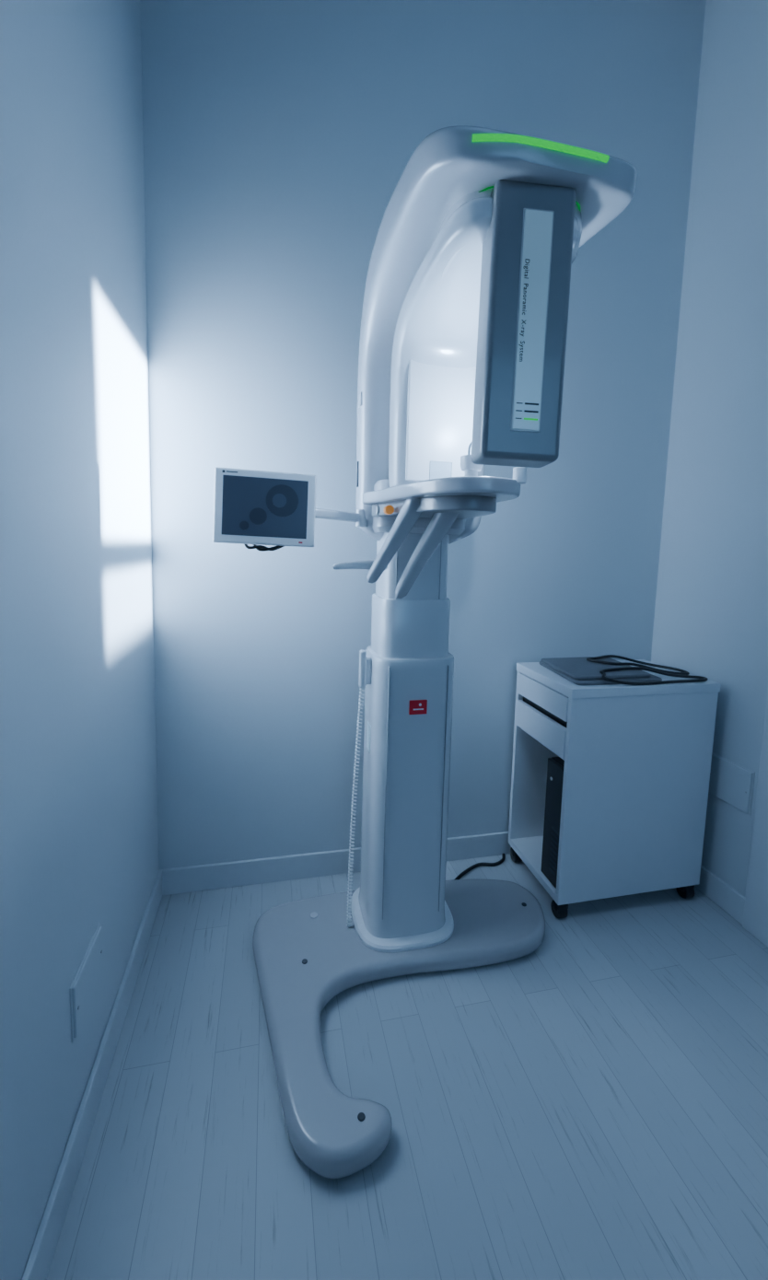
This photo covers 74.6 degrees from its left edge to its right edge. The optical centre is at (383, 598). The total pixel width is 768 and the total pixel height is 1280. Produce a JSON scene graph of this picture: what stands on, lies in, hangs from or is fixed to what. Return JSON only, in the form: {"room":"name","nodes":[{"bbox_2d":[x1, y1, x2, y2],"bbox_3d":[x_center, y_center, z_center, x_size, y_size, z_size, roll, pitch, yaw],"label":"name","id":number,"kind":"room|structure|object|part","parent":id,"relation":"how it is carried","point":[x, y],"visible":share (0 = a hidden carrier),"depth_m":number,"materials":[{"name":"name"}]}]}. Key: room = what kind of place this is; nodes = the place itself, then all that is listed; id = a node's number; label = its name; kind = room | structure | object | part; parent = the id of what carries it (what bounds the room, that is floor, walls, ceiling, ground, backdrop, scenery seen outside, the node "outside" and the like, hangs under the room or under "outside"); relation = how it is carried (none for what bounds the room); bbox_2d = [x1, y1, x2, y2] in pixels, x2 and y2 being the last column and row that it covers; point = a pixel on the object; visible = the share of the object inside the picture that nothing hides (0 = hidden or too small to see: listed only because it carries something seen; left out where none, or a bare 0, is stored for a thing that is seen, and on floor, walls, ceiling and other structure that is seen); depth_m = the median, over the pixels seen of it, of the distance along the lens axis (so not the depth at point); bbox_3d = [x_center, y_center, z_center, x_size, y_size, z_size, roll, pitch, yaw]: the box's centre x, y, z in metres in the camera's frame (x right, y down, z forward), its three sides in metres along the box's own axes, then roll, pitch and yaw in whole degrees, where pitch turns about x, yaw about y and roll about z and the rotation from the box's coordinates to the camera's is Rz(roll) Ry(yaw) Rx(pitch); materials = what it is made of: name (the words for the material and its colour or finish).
{"room":"radiology room","nodes":[
{"label":"radiology room","id":0,"kind":"room"},
{"bbox_2d":[0,0,158,1279],"bbox_3d":[-0.393,-0.451,-0.113,0.100,3.300,3.600,0,6,-13],"label":"wall","id":1,"kind":"structure","parent":0,"point":[79,834],"depth_m":0.92,"materials":[{"name":"white paint"}]},
{"bbox_2d":[69,922,103,1042],"bbox_3d":[-0.602,0.773,1.028,0.010,0.113,0.168,0,6,-13],"label":"plate","id":2,"kind":"object","parent":1,"relation":"attached to","point":[83,986],"visible":1,"depth_m":1.00,"materials":[{"name":"white plastic"}]},
{"bbox_2d":[21,869,162,1279],"bbox_3d":[-0.382,1.145,0.067,0.012,0.090,3.400,0,6,-13],"label":"baseboard","id":3,"kind":"structure","parent":1,"relation":"attached to","point":[42,1250],"depth_m":1.00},
{"bbox_2d":[46,853,767,1279],"bbox_3d":[0.527,1.242,0.285,2.081,0.100,3.600,0,6,-13],"label":"floor","id":4,"kind":"structure","parent":0,"point":[591,1103],"depth_m":1.08,"materials":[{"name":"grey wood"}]},
{"bbox_2d":[252,125,637,1179],"bbox_3d":[0.145,0.113,1.232,0.920,1.927,0.828,0,6,-13],"label":"machine","id":5,"kind":"object","parent":4,"relation":"on","point":[463,331],"visible":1,"depth_m":1.22,"materials":[{"name":"grey paint"}]},
{"bbox_2d":[212,466,367,551],"bbox_3d":[-0.225,-0.221,1.294,0.407,0.201,0.087,-1,6,-22],"label":"touchscreen monitor","id":6,"kind":"object","parent":5,"relation":"attached to","point":[251,506],"visible":1,"depth_m":1.25,"materials":[{"name":"plastic"}]},
{"bbox_3d":[-0.085,0.620,1.490,0.044,0.732,0.018,-3,8,-38],"label":"coiled cord","id":7,"kind":"part","parent":5,"relation":"part of","materials":[{"name":"white plastic"}]},
{"bbox_3d":[-0.063,-0.091,1.344,0.148,0.030,0.025,0,6,-13],"label":"lever","id":8,"kind":"part","parent":5,"relation":"part of","materials":[{"name":"white plastic"}]},
{"bbox_2d":[358,649,371,687],"bbox_3d":[-0.055,0.202,1.459,0.035,0.110,0.033,0,6,-13],"label":"switch","id":9,"kind":"object","parent":5,"relation":"attached to","point":[365,663],"depth_m":1.45,"materials":[{"name":"white plastic"}]},
{"bbox_3d":[0.010,-0.227,1.304,0.060,0.024,0.024,0,6,-13],"label":"adjust knob","id":10,"kind":"part","parent":5,"relation":"part of","materials":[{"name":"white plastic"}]},
{"bbox_3d":[0.011,-0.212,1.208,0.022,0.022,0.022,0,6,-13],"label":"adjust knob","id":11,"kind":"part","parent":5,"relation":"part of","materials":[{"name":"orange plastic"}]},
{"bbox_3d":[0.026,-0.137,1.201,0.100,0.216,0.192,0,6,-13],"label":"grip handle","id":12,"kind":"part","parent":5,"relation":"part of","materials":[{"name":"white plastic"}]},
{"bbox_3d":[0.103,-0.116,1.208,0.051,0.254,0.220,-2,7,-32],"label":"grip handle","id":13,"kind":"part","parent":5,"relation":"part of","materials":[{"name":"white plastic"}]},
{"bbox_3d":[0.139,-0.436,1.244,0.170,0.295,0.013,0,6,-13],"label":"detector panel","id":14,"kind":"part","parent":5,"relation":"part of","materials":[{"name":"white plastic"}]},
{"bbox_3d":[0.183,-0.260,1.061,0.028,0.036,0.028,0,6,-13],"label":"chin rest post","id":15,"kind":"part","parent":5,"relation":"part of","materials":[{"name":"white plastic"}]},
{"bbox_2d":[460,454,483,471],"bbox_3d":[0.184,-0.283,1.059,0.046,0.028,0.046,0,6,-13],"label":"cup","id":16,"kind":"object","parent":5,"relation":"on","point":[466,463],"depth_m":1.04,"materials":[{"name":"white plastic"}]},
{"bbox_3d":[0.174,-0.472,1.091,0.236,0.432,0.526,0,6,-13],"label":"rotating arm","id":17,"kind":"part","parent":5,"relation":"part of","materials":[{"name":"plastic"}]},
{"bbox_3d":[0.176,-0.482,1.132,0.378,0.722,0.736,0,6,-13],"label":"overhead arm","id":18,"kind":"part","parent":5,"relation":"part of"},
{"bbox_3d":[0.269,-0.244,1.000,0.026,0.030,0.026,0,6,-13],"label":"table knob","id":19,"kind":"part","parent":5,"relation":"part of","materials":[{"name":"white plastic"}]},
{"bbox_3d":[0.236,-0.440,0.803,0.045,0.336,0.003,2,4,-5],"label":"tube head panel","id":20,"kind":"part","parent":5,"relation":"part of","materials":[{"name":"white plastic"}]},
{"bbox_2d":[471,133,609,210],"bbox_3d":[0.225,-0.677,0.884,0.256,0.025,0.289,0,6,-13],"label":"light","id":21,"kind":"object","parent":5,"relation":"on","point":[497,159],"depth_m":0.76,"materials":[{"name":"green plastic"}]},
{"bbox_2d":[454,853,505,879],"bbox_3d":[0.354,1.011,1.891,0.297,0.014,0.046,-3,7,-34],"label":"power cable","id":22,"kind":"object","parent":4,"relation":"on","point":[502,860],"visible":0.84,"depth_m":1.91,"materials":[{"name":"black plastic"}]},
{"bbox_2d":[507,654,720,918],"bbox_3d":[0.797,0.628,1.823,0.554,0.812,0.359,0,6,-13],"label":"base cabinet","id":23,"kind":"object","parent":4,"relation":"on","point":[637,759],"depth_m":1.66,"materials":[{"name":"white laminate"}]},
{"bbox_3d":[0.541,0.444,1.744,0.018,0.095,0.313,0,6,-13],"label":"drawer","id":24,"kind":"part","parent":23,"relation":"part of","materials":[{"name":"white laminate"}]},
{"bbox_3d":[0.544,0.332,1.732,0.018,0.077,0.313,0,6,-13],"label":"drawer","id":25,"kind":"part","parent":23,"relation":"part of","materials":[{"name":"white laminate"}]},
{"bbox_2d":[540,756,564,888],"bbox_3d":[0.752,0.751,1.727,0.398,0.414,0.110,0,6,-13],"label":"computer tower","id":26,"kind":"object","parent":23,"relation":"on","point":[554,769],"visible":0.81,"depth_m":1.69,"materials":[{"name":"black plastic"}]},
{"bbox_3d":[0.825,0.244,1.774,0.497,0.036,0.321,0,6,-13],"label":"lead apron","id":27,"kind":"part","parent":23,"relation":"part of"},
{"bbox_2d":[139,0,706,870],"bbox_3d":[0.184,-0.637,1.804,1.881,3.300,0.100,0,6,-13],"label":"wall","id":28,"kind":"structure","parent":0,"point":[279,136],"depth_m":1.69,"materials":[{"name":"white paint"}]},
{"bbox_2d":[162,831,511,895],"bbox_3d":[0.154,0.964,1.917,1.857,0.090,0.012,0,6,-13],"label":"baseboard","id":29,"kind":"structure","parent":28,"relation":"attached to","point":[182,879],"depth_m":1.80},
{"bbox_2d":[651,0,767,896],"bbox_3d":[1.538,-0.446,0.329,0.100,3.300,3.600,0,6,-13],"label":"wall","id":30,"kind":"structure","parent":0,"point":[711,618],"depth_m":1.72,"materials":[{"name":"white paint"}]},
{"bbox_2d":[694,864,744,924],"bbox_3d":[1.120,0.994,1.885,0.012,0.090,0.510,0,6,-13],"label":"baseboard","id":31,"kind":"structure","parent":30,"relation":"attached to","point":[729,900],"depth_m":1.72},
{"bbox_2d":[708,752,755,815],"bbox_3d":[1.164,0.622,1.704,0.010,0.148,0.168,0,6,-13],"label":"plate","id":32,"kind":"object","parent":30,"relation":"attached to","point":[731,783],"visible":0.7,"depth_m":1.69,"materials":[{"name":"white plastic"}]},
{"bbox_2d":[742,692,767,946],"bbox_3d":[1.209,0.027,1.488,0.020,2.100,0.090,0,6,-13],"label":"trim","id":33,"kind":"structure","parent":30,"relation":"attached to","point":[755,914],"depth_m":1.58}
]}

